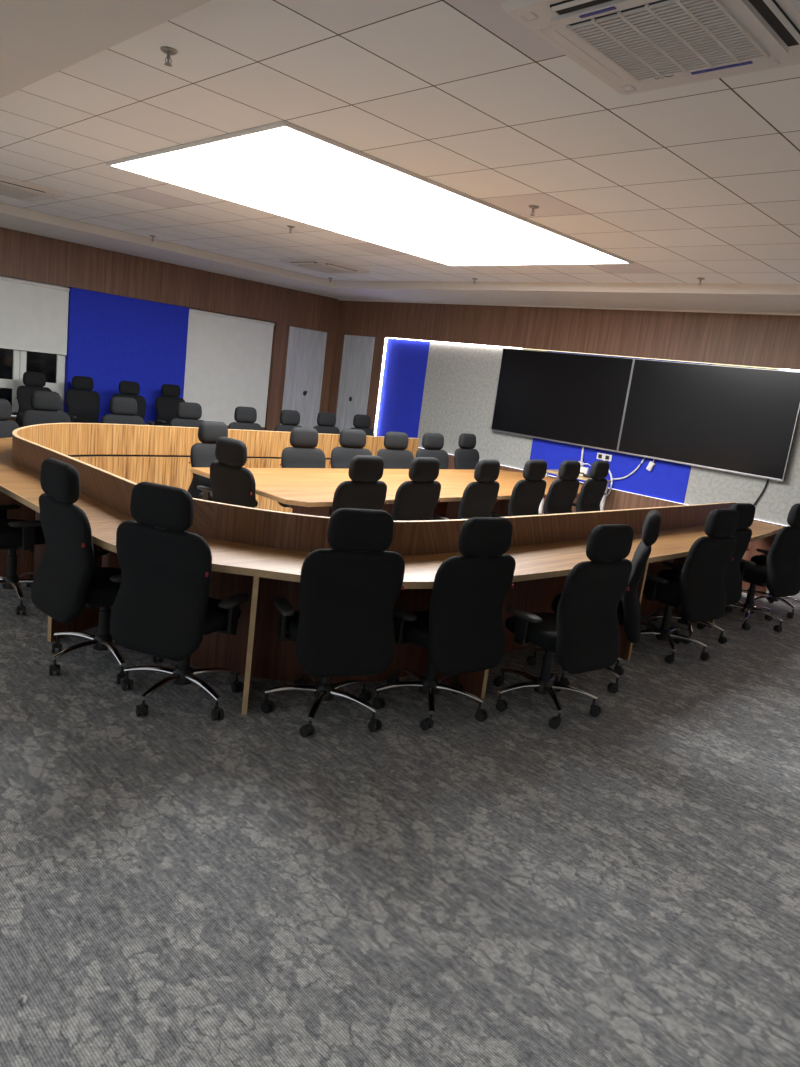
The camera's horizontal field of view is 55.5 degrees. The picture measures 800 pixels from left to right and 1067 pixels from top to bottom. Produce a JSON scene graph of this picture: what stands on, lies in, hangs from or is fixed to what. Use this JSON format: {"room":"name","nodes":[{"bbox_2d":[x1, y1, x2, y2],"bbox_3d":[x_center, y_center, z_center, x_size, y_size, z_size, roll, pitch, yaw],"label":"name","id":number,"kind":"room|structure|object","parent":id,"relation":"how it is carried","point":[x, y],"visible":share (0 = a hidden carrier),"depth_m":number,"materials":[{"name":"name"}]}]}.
{"room":"conference room","nodes":[
{"label":"conference room","id":0,"kind":"room"},
{"bbox_2d":[0,227,339,430],"bbox_3d":[-5.744,-2.630,10.317,12.760,2.995,0.200,-5,16,-45],"label":"wall","id":1,"kind":"structure","parent":0,"point":[24,256],"depth_m":12.05,"materials":[{"name":"brown wood"}]},
{"bbox_2d":[0,276,67,414],"bbox_3d":[-5.517,-2.600,10.598,1.672,1.880,0.060,-5,16,-45],"label":"window","id":2,"kind":"structure","parent":1,"relation":"in","point":[13,363],"depth_m":10.84,"materials":[{"name":"clear glass"}]},
{"bbox_2d":[0,276,69,354],"bbox_3d":[-5.411,-3.027,10.453,1.665,0.954,0.055,-5,16,-45],"label":"roller blind","id":3,"kind":"object","parent":2,"relation":"attached to","point":[33,315],"visible":1,"depth_m":10.70,"materials":[{"name":"fabric"}]},
{"bbox_2d":[64,287,188,423],"bbox_3d":[-4.212,-2.677,11.821,1.896,1.901,0.079,-5,16,-45],"label":"wall panel","id":4,"kind":"object","parent":1,"relation":"attached to","point":[112,339],"visible":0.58,"depth_m":11.68,"materials":[{"name":"blue fabric"}]},
{"bbox_2d":[183,308,274,426],"bbox_3d":[-2.941,-2.788,13.079,1.675,1.854,0.055,-5,16,-45],"label":"wall panel","id":5,"kind":"object","parent":1,"relation":"attached to","point":[228,357],"visible":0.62,"depth_m":13.03,"materials":[{"name":"fabric"}]},
{"bbox_2d":[279,324,328,427],"bbox_3d":[-1.815,-2.618,14.208,0.930,2.390,0.062,-5,16,-45],"label":"door","id":6,"kind":"structure","parent":1,"relation":"in","point":[306,349],"depth_m":14.13,"materials":[{"name":"grey laminate"}]},
{"bbox_2d":[0,513,799,1066],"bbox_3d":[-1.361,0.412,6.051,13.160,0.120,13.700,-5,16,-45],"label":"floor","id":7,"kind":"structure","parent":0,"point":[180,886],"depth_m":2.75,"materials":[{"name":"grey carpet"}]},
{"bbox_2d":[0,399,19,437],"bbox_3d":[-3.454,-0.642,6.877,0.646,1.077,0.605,11,12,18],"label":"office chair","id":8,"kind":"object","parent":7,"relation":"on","point":[7,426],"visible":0.2,"depth_m":6.93,"materials":[{"name":"black fabric"}]},
{"bbox_2d":[0,504,44,614],"bbox_3d":[-2.449,-0.107,4.791,0.610,1.122,0.622,-5,16,-45],"label":"office chair","id":9,"kind":"object","parent":7,"relation":"on","point":[15,534],"visible":0.8,"depth_m":4.75,"materials":[{"name":"black fabric"}]},
{"bbox_2d":[20,995,26,1003],"bbox_3d":[-0.991,1.225,2.003,0.015,0.011,0.029,-5,16,-45],"label":"paper scrap","id":10,"kind":"object","parent":7,"relation":"on","point":[24,997],"visible":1,"depth_m":2.00,"materials":[{"name":"white paper"}]},
{"bbox_2d":[16,372,51,427],"bbox_3d":[-4.916,-1.605,10.445,0.662,1.157,0.606,16,14,37],"label":"office chair","id":11,"kind":"object","parent":7,"relation":"on","point":[34,381],"visible":0.27,"depth_m":10.44,"materials":[{"name":"black fabric"}]},
{"bbox_2d":[21,391,70,426],"bbox_3d":[-3.532,-0.856,7.752,0.606,1.122,0.621,17,15,39],"label":"office chair","id":12,"kind":"object","parent":7,"relation":"on","point":[46,406],"visible":0.2,"depth_m":7.79,"materials":[{"name":"black fabric"}]},
{"bbox_2d":[65,376,102,422],"bbox_3d":[-4.479,-1.651,10.939,0.615,1.157,0.621,-5,16,-45],"label":"office chair","id":13,"kind":"object","parent":7,"relation":"on","point":[83,404],"visible":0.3,"depth_m":11.00,"materials":[{"name":"black fabric"}]},
{"bbox_2d":[31,458,162,683],"bbox_3d":[-1.554,0.172,4.019,0.621,1.112,0.608,17,15,40],"label":"office chair","id":14,"kind":"object","parent":7,"relation":"on","point":[66,580],"visible":0.73,"depth_m":3.80,"materials":[{"name":"black fabric"}]},
{"bbox_2d":[102,397,144,424],"bbox_3d":[-2.938,-0.898,8.329,0.641,1.122,0.637,-5,16,-45],"label":"office chair","id":15,"kind":"object","parent":7,"relation":"on","point":[123,410],"visible":0.16,"depth_m":8.38,"materials":[{"name":"black fabric"}]},
{"bbox_2d":[112,381,154,424],"bbox_3d":[-3.935,-1.635,11.200,0.640,1.157,0.636,-2,15,-37],"label":"office chair","id":16,"kind":"object","parent":7,"relation":"on","point":[129,389],"visible":0.18,"depth_m":11.32,"materials":[{"name":"black fabric"}]},
{"bbox_2d":[154,384,184,425],"bbox_3d":[-3.490,-1.724,11.908,0.616,1.157,0.612,-3,15,-41],"label":"office chair","id":17,"kind":"object","parent":7,"relation":"on","point":[166,404],"visible":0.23,"depth_m":11.92,"materials":[{"name":"black fabric"}]},
{"bbox_2d":[110,482,249,720],"bbox_3d":[-1.040,0.290,3.739,0.617,1.122,0.615,11,12,16],"label":"office chair","id":18,"kind":"object","parent":7,"relation":"on","point":[163,607],"visible":1,"depth_m":3.48,"materials":[{"name":"black fabric"}]},
{"bbox_2d":[169,402,203,427],"bbox_3d":[-2.345,-0.934,8.870,0.628,1.122,0.638,-3,16,-42],"label":"office chair","id":19,"kind":"object","parent":7,"relation":"on","point":[188,413],"visible":0.11,"depth_m":8.90,"materials":[{"name":"black fabric"}]},
{"bbox_2d":[188,421,257,506],"bbox_3d":[-1.541,-0.404,6.796,0.661,1.122,0.612,16,14,35],"label":"office chair","id":20,"kind":"object","parent":7,"relation":"on","point":[202,454],"visible":0.22,"depth_m":6.77,"materials":[{"name":"black plastic"}]},
{"bbox_2d":[210,437,255,507],"bbox_3d":[-1.141,-0.181,5.966,0.609,1.122,0.661,16,14,36],"label":"office chair","id":21,"kind":"object","parent":7,"relation":"on","point":[231,483],"visible":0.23,"depth_m":5.65,"materials":[{"name":"black fabric"}]},
{"bbox_2d":[228,406,262,430],"bbox_3d":[-1.796,-0.968,9.378,0.615,1.122,0.620,-5,16,-45],"label":"office chair","id":22,"kind":"object","parent":7,"relation":"on","point":[245,417],"visible":0.18,"depth_m":9.41,"materials":[{"name":"black fabric"}]},
{"bbox_2d":[275,410,301,431],"bbox_3d":[-1.299,-0.999,9.835,0.660,1.122,0.595,17,15,40],"label":"office chair","id":23,"kind":"object","parent":7,"relation":"on","point":[289,419],"visible":0.16,"depth_m":9.86,"materials":[{"name":"black fabric"}]},
{"bbox_2d":[278,427,325,508],"bbox_3d":[-0.819,-0.427,7.357,0.609,1.122,0.660,-2,15,-39],"label":"office chair","id":24,"kind":"object","parent":7,"relation":"on","point":[303,453],"visible":0.23,"depth_m":7.42,"materials":[{"name":"black fabric"}]},
{"bbox_2d":[313,412,339,433],"bbox_3d":[-0.877,-1.071,10.448,0.610,1.122,0.657,-5,16,-45],"label":"office chair","id":25,"kind":"object","parent":7,"relation":"on","point":[326,421],"visible":0.17,"depth_m":10.49,"materials":[{"name":"black fabric"}]},
{"bbox_2d":[261,508,404,737],"bbox_3d":[-0.334,0.371,3.786,0.608,1.122,0.659,3,12,-22],"label":"office chair","id":26,"kind":"object","parent":7,"relation":"on","point":[343,626],"visible":1,"depth_m":3.51,"materials":[{"name":"black fabric"}]},
{"bbox_2d":[329,429,372,468],"bbox_3d":[-0.451,-0.498,7.931,0.621,1.122,0.606,0,14,-32],"label":"office chair","id":27,"kind":"object","parent":7,"relation":"on","point":[352,441],"visible":0.22,"depth_m":8.00,"materials":[{"name":"black fabric"}]},
{"bbox_2d":[331,455,386,514],"bbox_3d":[-0.475,-0.097,5.968,0.615,1.122,0.621,-4,16,-43],"label":"office chair","id":28,"kind":"object","parent":7,"relation":"on","point":[364,491],"visible":0.27,"depth_m":5.67,"materials":[{"name":"black fabric"}]},
{"bbox_2d":[351,414,374,435],"bbox_3d":[-0.442,-1.125,10.982,0.610,1.122,0.611,-5,16,-45],"label":"office chair","id":29,"kind":"object","parent":7,"relation":"on","point":[360,422],"visible":0.13,"depth_m":11.02,"materials":[{"name":"black plastic"}]},
{"bbox_2d":[190,467,581,519],"bbox_3d":[0.301,-0.155,7.666,4.596,0.750,1.500,-5,16,-45],"label":"meeting table","id":30,"kind":"object","parent":7,"relation":"on","point":[310,491],"visible":0.34,"depth_m":6.84,"materials":[{"name":"brown wood"}]},
{"bbox_2d":[0,423,782,714],"bbox_3d":[-0.209,-0.186,7.007,6.425,0.946,5.397,-5,16,-45],"label":"conference table","id":31,"kind":"object","parent":7,"relation":"on","point":[260,552],"visible":0.49,"depth_m":4.66,"materials":[{"name":"brown wood"}]},
{"bbox_2d":[377,431,413,468],"bbox_3d":[0.051,-0.520,8.350,0.645,1.122,0.644,-1,14,-35],"label":"office chair","id":32,"kind":"object","parent":7,"relation":"on","point":[395,456],"visible":0.2,"depth_m":8.43,"materials":[{"name":"black plastic"}]},
{"bbox_2d":[392,457,440,520],"bbox_3d":[-0.030,-0.127,6.389,0.634,1.122,0.632,-5,16,-45],"label":"office chair","id":33,"kind":"object","parent":7,"relation":"on","point":[417,499],"visible":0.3,"depth_m":6.09,"materials":[{"name":"black fabric"}]},
{"bbox_2d":[416,433,448,468],"bbox_3d":[0.504,-0.592,8.983,0.617,1.122,0.614,-2,15,-37],"label":"office chair","id":34,"kind":"object","parent":7,"relation":"on","point":[432,443],"visible":0.16,"depth_m":9.04,"materials":[{"name":"black plastic"}]},
{"bbox_2d":[373,517,515,729],"bbox_3d":[0.211,0.396,4.028,0.615,1.112,0.666,-1,14,-35],"label":"office chair","id":35,"kind":"object","parent":7,"relation":"on","point":[462,630],"visible":0.97,"depth_m":3.78,"materials":[{"name":"black fabric"}]},
{"bbox_2d":[433,459,499,519],"bbox_3d":[0.491,-0.153,6.840,0.642,1.122,0.634,17,15,39],"label":"office chair","id":36,"kind":"object","parent":7,"relation":"on","point":[479,498],"visible":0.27,"depth_m":6.58,"materials":[{"name":"black fabric"}]},
{"bbox_2d":[453,433,479,468],"bbox_3d":[0.999,-0.677,9.704,0.660,1.122,0.602,17,15,41],"label":"office chair","id":37,"kind":"object","parent":7,"relation":"on","point":[465,457],"visible":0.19,"depth_m":9.74,"materials":[{"name":"black fabric"}]},
{"bbox_2d":[491,459,546,516],"bbox_3d":[1.048,-0.216,7.493,0.603,1.122,0.647,-5,16,-45],"label":"office chair","id":38,"kind":"object","parent":7,"relation":"on","point":[527,495],"visible":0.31,"depth_m":7.20,"materials":[{"name":"black fabric"}]},
{"bbox_2d":[539,460,580,514],"bbox_3d":[1.445,-0.247,7.894,0.602,1.122,0.660,-5,16,-45],"label":"office chair","id":39,"kind":"object","parent":7,"relation":"on","point":[562,492],"visible":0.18,"depth_m":7.60,"materials":[{"name":"black fabric"}]},
{"bbox_2d":[493,524,632,728],"bbox_3d":[0.864,0.433,4.230,0.609,1.122,0.660,-2,15,-37],"label":"office chair","id":40,"kind":"object","parent":7,"relation":"on","point":[584,634],"visible":1,"depth_m":4.00,"materials":[{"name":"black fabric"}]},
{"bbox_2d":[539,470,610,513],"bbox_3d":[2.410,-0.471,10.629,0.390,0.702,0.860,-5,16,-45],"label":"side table","id":41,"kind":"object","parent":7,"relation":"on","point":[547,471],"visible":0.14,"depth_m":10.48,"materials":[{"name":"brown wood"}]},
{"bbox_2d":[579,467,588,475],"bbox_3d":[2.499,-0.865,10.530,0.220,0.125,0.092,14,13,29],"label":"router","id":42,"kind":"object","parent":41,"relation":"on","point":[583,470],"visible":0.38,"depth_m":10.47,"materials":[{"name":"white plastic"}]},
{"bbox_2d":[572,461,608,512],"bbox_3d":[1.896,-0.279,8.327,0.607,1.122,0.614,17,15,40],"label":"office chair","id":43,"kind":"object","parent":7,"relation":"on","point":[592,491],"visible":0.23,"depth_m":8.05,"materials":[{"name":"black fabric"}]},
{"bbox_2d":[527,510,660,692],"bbox_3d":[1.210,0.362,4.787,0.666,1.122,0.615,11,12,16],"label":"office chair","id":44,"kind":"object","parent":7,"relation":"on","point":[629,608],"visible":0.52,"depth_m":4.51,"materials":[{"name":"black fabric"}]},
{"bbox_2d":[632,509,738,662],"bbox_3d":[2.002,0.312,5.522,0.607,1.122,0.660,-1,14,-35],"label":"office chair","id":45,"kind":"object","parent":7,"relation":"on","point":[700,595],"visible":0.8,"depth_m":5.27,"materials":[{"name":"black fabric"}]},
{"bbox_2d":[646,503,754,643],"bbox_3d":[2.347,0.255,6.014,0.612,1.122,0.662,-2,15,-37],"label":"office chair","id":46,"kind":"object","parent":7,"relation":"on","point":[732,576],"visible":0.53,"depth_m":5.84,"materials":[{"name":"black fabric"}]},
{"bbox_2d":[725,503,799,632],"bbox_3d":[3.142,0.237,6.595,0.622,1.122,0.610,-1,14,-35],"label":"office chair","id":47,"kind":"object","parent":7,"relation":"on","point":[781,575],"visible":0.8,"depth_m":6.36,"materials":[{"name":"black fabric"}]},
{"bbox_2d":[741,549,799,618],"bbox_3d":[3.608,0.177,7.178,0.604,1.122,0.656,-2,15,-37],"label":"office chair","id":48,"kind":"object","parent":7,"relation":"on","point":[757,559],"visible":0.44,"depth_m":7.16,"materials":[{"name":"black plastic"}]},
{"bbox_2d":[0,0,799,313],"bbox_3d":[-0.962,-2.708,5.409,13.160,0.100,13.700,-5,16,-45],"label":"ceiling","id":49,"kind":"structure","parent":0,"point":[685,183],"depth_m":4.41,"materials":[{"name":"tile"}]},
{"bbox_2d":[0,176,66,201],"bbox_3d":[-3.993,-3.479,7.660,0.910,0.056,0.910,-5,16,-45],"label":"air conditioner","id":50,"kind":"object","parent":49,"relation":"attached to","point":[8,187],"visible":1,"depth_m":7.58,"materials":[{"name":"plastic"}]},
{"bbox_2d":[0,185,41,199],"bbox_3d":[-3.996,-3.456,7.664,0.550,0.009,0.536,-5,16,-45],"label":"grille","id":51,"kind":"object","parent":50,"relation":"attached to","point":[5,190],"depth_m":7.69,"materials":[{"name":"plastic"}]},
{"bbox_2d":[160,46,177,66],"bbox_3d":[-1.106,-2.275,3.636,0.080,0.068,0.080,5,12,-12],"label":"sprinkler","id":52,"kind":"object","parent":49,"relation":"attached to","point":[169,51],"visible":1,"depth_m":3.63,"materials":[{"name":"metal"}]},
{"bbox_2d":[280,258,369,272],"bbox_3d":[-1.048,-3.705,10.589,0.910,0.056,0.910,-5,16,-45],"label":"air conditioner","id":53,"kind":"object","parent":49,"relation":"attached to","point":[318,264],"visible":1,"depth_m":10.39,"materials":[{"name":"plastic"}]},
{"bbox_2d":[297,265,351,272],"bbox_3d":[-1.051,-3.683,10.594,0.550,0.009,0.536,-5,16,-45],"label":"grille","id":54,"kind":"object","parent":53,"relation":"attached to","point":[323,268],"depth_m":10.55,"materials":[{"name":"plastic"}]},
{"bbox_2d":[106,121,632,265],"bbox_3d":[-0.038,-2.807,6.771,4.200,0.022,2.400,-5,16,-45],"label":"recessed light","id":55,"kind":"object","parent":49,"relation":"in","point":[285,169],"visible":1,"depth_m":6.21,"materials":[{"name":"white plastic"}]},
{"bbox_2d":[528,205,538,215],"bbox_3d":[1.007,-2.441,5.758,0.080,0.068,0.080,11,12,17],"label":"sprinkler","id":56,"kind":"object","parent":49,"relation":"attached to","point":[532,207],"visible":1,"depth_m":5.75,"materials":[{"name":"metal"}]},
{"bbox_2d":[501,0,799,94],"bbox_3d":[0.996,-1.841,2.807,0.910,0.056,0.910,-5,16,-45],"label":"air conditioner","id":57,"kind":"object","parent":49,"relation":"attached to","point":[632,46],"visible":1,"depth_m":2.78,"materials":[{"name":"plastic"}]},
{"bbox_2d":[566,0,769,82],"bbox_3d":[0.993,-1.818,2.811,0.550,0.009,0.536,-5,16,-45],"label":"grille","id":58,"kind":"object","parent":57,"relation":"attached to","point":[650,39],"depth_m":2.78,"materials":[{"name":"plastic"}]},
{"bbox_2d":[328,301,799,558],"bbox_3d":[3.327,-1.456,10.254,0.200,2.995,13.500,-5,16,-45],"label":"wall","id":59,"kind":"structure","parent":0,"point":[756,340],"depth_m":10.65,"materials":[{"name":"brown wood"}]},
{"bbox_2d":[334,333,376,431],"bbox_3d":[-0.890,-2.500,14.214,0.062,2.390,0.900,-5,16,-45],"label":"door","id":60,"kind":"structure","parent":59,"relation":"in","point":[357,358],"depth_m":14.14,"materials":[{"name":"grey laminate"}]},
{"bbox_2d":[374,338,386,435],"bbox_3d":[-0.354,-2.622,13.728,0.034,1.755,0.006,-5,16,-45],"label":"led strip","id":61,"kind":"object","parent":59,"relation":"attached to","point":[385,338],"visible":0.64,"depth_m":13.72,"materials":[{"name":"white"}]},
{"bbox_2d":[376,338,429,437],"bbox_3d":[0.035,-2.500,13.400,0.030,1.801,1.050,-5,16,-45],"label":"wall panel","id":62,"kind":"object","parent":59,"relation":"attached to","point":[405,362],"visible":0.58,"depth_m":13.36,"materials":[{"name":"blue fabric"}]},
{"bbox_2d":[386,337,521,348],"bbox_3d":[0.807,-3.144,12.530,0.034,0.006,2.980,-5,16,-45],"label":"led strip","id":63,"kind":"object","parent":59,"relation":"attached to","point":[386,337],"visible":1,"depth_m":12.39,"materials":[{"name":"white"}]},
{"bbox_2d":[418,341,546,468],"bbox_3d":[1.236,-2.106,12.235,0.030,1.801,2.381,-5,16,-45],"label":"wall panel","id":64,"kind":"object","parent":59,"relation":"attached to","point":[461,380],"visible":0.52,"depth_m":12.34,"materials":[{"name":"white fabric"}]},
{"bbox_2d":[338,299,799,315],"bbox_3d":[3.424,-2.896,9.867,0.049,0.018,13.100,-5,16,-45],"label":"trim","id":65,"kind":"structure","parent":59,"relation":"attached to","point":[701,311],"depth_m":10.53,"materials":[{"name":"white paint"}]},
{"bbox_2d":[418,447,785,525],"bbox_3d":[2.802,-0.674,10.751,0.016,0.004,9.310,-5,16,-45],"label":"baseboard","id":66,"kind":"structure","parent":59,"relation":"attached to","point":[418,447],"depth_m":10.23,"materials":[{"name":"white"}]},
{"bbox_2d":[530,351,711,503],"bbox_3d":[2.942,-1.547,10.581,0.030,1.801,2.493,-5,16,-45],"label":"wall panel","id":67,"kind":"object","parent":59,"relation":"attached to","point":[667,480],"visible":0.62,"depth_m":10.40,"materials":[{"name":"blue fabric"}]},
{"bbox_2d":[491,348,633,451],"bbox_3d":[2.309,-1.982,11.083,0.099,1.263,2.216,-5,16,-45],"label":"display screen","id":68,"kind":"object","parent":67,"relation":"attached to","point":[568,398],"visible":1,"depth_m":10.97,"materials":[{"name":"black glass"}]},
{"bbox_2d":[596,453,611,460],"bbox_3d":[2.867,-1.072,10.656,0.022,0.089,0.231,-5,16,-45],"label":"wall socket","id":69,"kind":"object","parent":67,"relation":"attached to","point":[601,456],"visible":1,"depth_m":10.64,"materials":[{"name":"white plastic"}]},
{"bbox_2d":[603,458,612,496],"bbox_3d":[2.866,-0.745,10.610,0.125,0.581,0.225,-5,16,-45],"label":"cable","id":70,"kind":"object","parent":69,"relation":"hanging from","point":[604,458],"visible":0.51,"depth_m":10.57,"materials":[{"name":"white plastic"}]},
{"bbox_2d":[522,348,777,368],"bbox_3d":[3.162,-2.372,10.246,0.034,0.006,3.740,-5,16,-45],"label":"led strip","id":71,"kind":"object","parent":59,"relation":"attached to","point":[522,348],"visible":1,"depth_m":9.98,"materials":[{"name":"white"}]},
{"bbox_2d":[684,364,799,525],"bbox_3d":[4.641,-0.990,8.933,0.030,1.801,2.361,-5,16,-45],"label":"wall panel","id":72,"kind":"object","parent":59,"relation":"attached to","point":[705,485],"visible":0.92,"depth_m":9.27,"materials":[{"name":"white fabric"}]},
{"bbox_2d":[617,359,799,481],"bbox_3d":[3.850,-1.476,9.588,0.099,1.263,2.180,-5,16,-45],"label":"display screen","id":73,"kind":"object","parent":72,"relation":"attached to","point":[739,420],"visible":1,"depth_m":9.47,"materials":[{"name":"black glass"}]},
{"bbox_2d":[613,457,645,479],"bbox_3d":[3.137,-0.908,10.362,0.059,0.436,0.440,-5,16,-45],"label":"cable","id":74,"kind":"object","parent":73,"relation":"hanging from","point":[639,465],"visible":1,"depth_m":10.37,"materials":[{"name":"white plastic"}]},
{"bbox_2d":[646,459,655,470],"bbox_3d":[3.362,-0.936,10.155,0.045,0.210,0.120,-5,16,-45],"label":"power adapter","id":75,"kind":"object","parent":73,"relation":"hanging from","point":[651,464],"visible":1,"depth_m":10.15,"materials":[{"name":"white plastic"}]},
{"bbox_2d":[753,479,768,505],"bbox_3d":[4.332,-0.463,9.230,0.024,0.537,0.203,-5,16,-45],"label":"cable","id":76,"kind":"object","parent":73,"relation":"hanging from","point":[767,479],"visible":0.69,"depth_m":9.18,"materials":[{"name":"black plastic"}]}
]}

